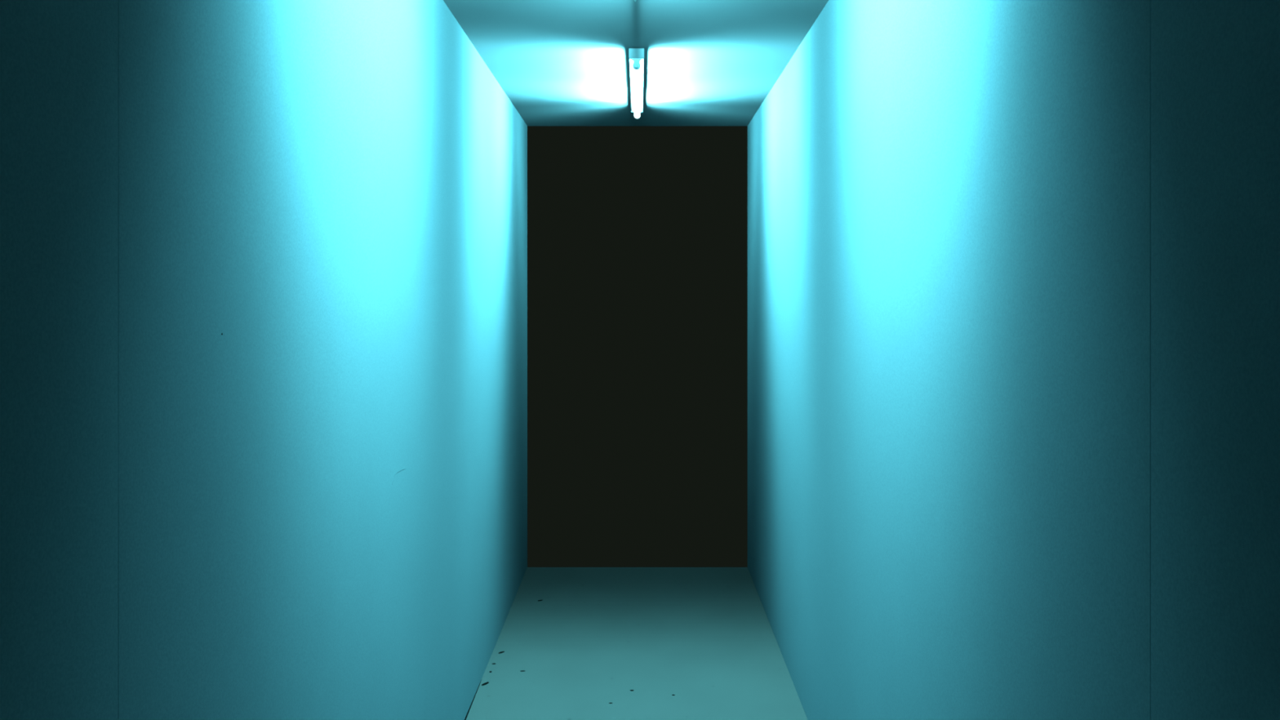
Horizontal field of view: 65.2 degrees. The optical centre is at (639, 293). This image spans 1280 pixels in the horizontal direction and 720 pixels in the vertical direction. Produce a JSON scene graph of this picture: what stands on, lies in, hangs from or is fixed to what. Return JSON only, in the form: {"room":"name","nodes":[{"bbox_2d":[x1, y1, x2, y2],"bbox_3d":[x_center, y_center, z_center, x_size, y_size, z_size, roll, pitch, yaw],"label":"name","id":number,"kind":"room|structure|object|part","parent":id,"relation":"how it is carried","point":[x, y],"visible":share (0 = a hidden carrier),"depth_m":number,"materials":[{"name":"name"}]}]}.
{"room":"corridor","nodes":[
{"label":"corridor","id":0,"kind":"room"},
{"bbox_2d":[0,0,527,719],"bbox_3d":[-0.674,0.290,1.920,0.131,2.400,7.040,0,0,0],"label":"wall","id":1,"kind":"structure","parent":0,"point":[263,264],"depth_m":1.58,"materials":[{"name":"paint"}]},
{"bbox_3d":[-0.615,0.286,0.570,0.012,2.392,1.199,0,0,0],"label":"wall panel","id":2,"kind":"part","parent":1,"relation":"part of","materials":[{"name":"paint"}]},
{"bbox_2d":[464,680,481,719],"bbox_3d":[-0.607,1.490,3.380,0.008,0.002,0.960,0,0,0],"label":"trim","id":3,"kind":"structure","parent":1,"relation":"attached to","point":[481,680],"depth_m":3.62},
{"bbox_2d":[443,0,828,125],"bbox_3d":[-0.011,-0.960,1.920,1.477,0.100,7.040,0,0,0],"label":"ceiling","id":4,"kind":"structure","parent":0,"point":[557,62],"depth_m":3.78,"materials":[{"name":"paint"}]},
{"bbox_2d":[628,48,644,119],"bbox_3d":[-0.011,-0.872,4.261,0.057,0.075,1.115,0,0,0],"label":"lamp","id":5,"kind":"object","parent":4,"relation":"attached to","point":[636,55],"visible":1,"depth_m":4.10,"materials":[{"name":"white glass"}]},
{"bbox_2d":[466,567,807,719],"bbox_3d":[-0.011,1.550,1.920,1.477,0.120,7.040,0,0,0],"label":"floor","id":6,"kind":"structure","parent":0,"point":[704,637],"depth_m":4.14,"materials":[{"name":"paint"}]},
{"bbox_2d":[747,0,1279,719],"bbox_3d":[0.653,0.290,1.920,0.130,2.400,7.040,0,0,0],"label":"wall","id":7,"kind":"structure","parent":0,"point":[1013,266],"depth_m":1.53,"materials":[{"name":"paint"}]},
{"bbox_3d":[0.594,0.288,0.550,0.012,2.397,1.200,0,0,0],"label":"wall panel","id":8,"kind":"part","parent":7,"relation":"part of","materials":[{"name":"paint"}]}
]}

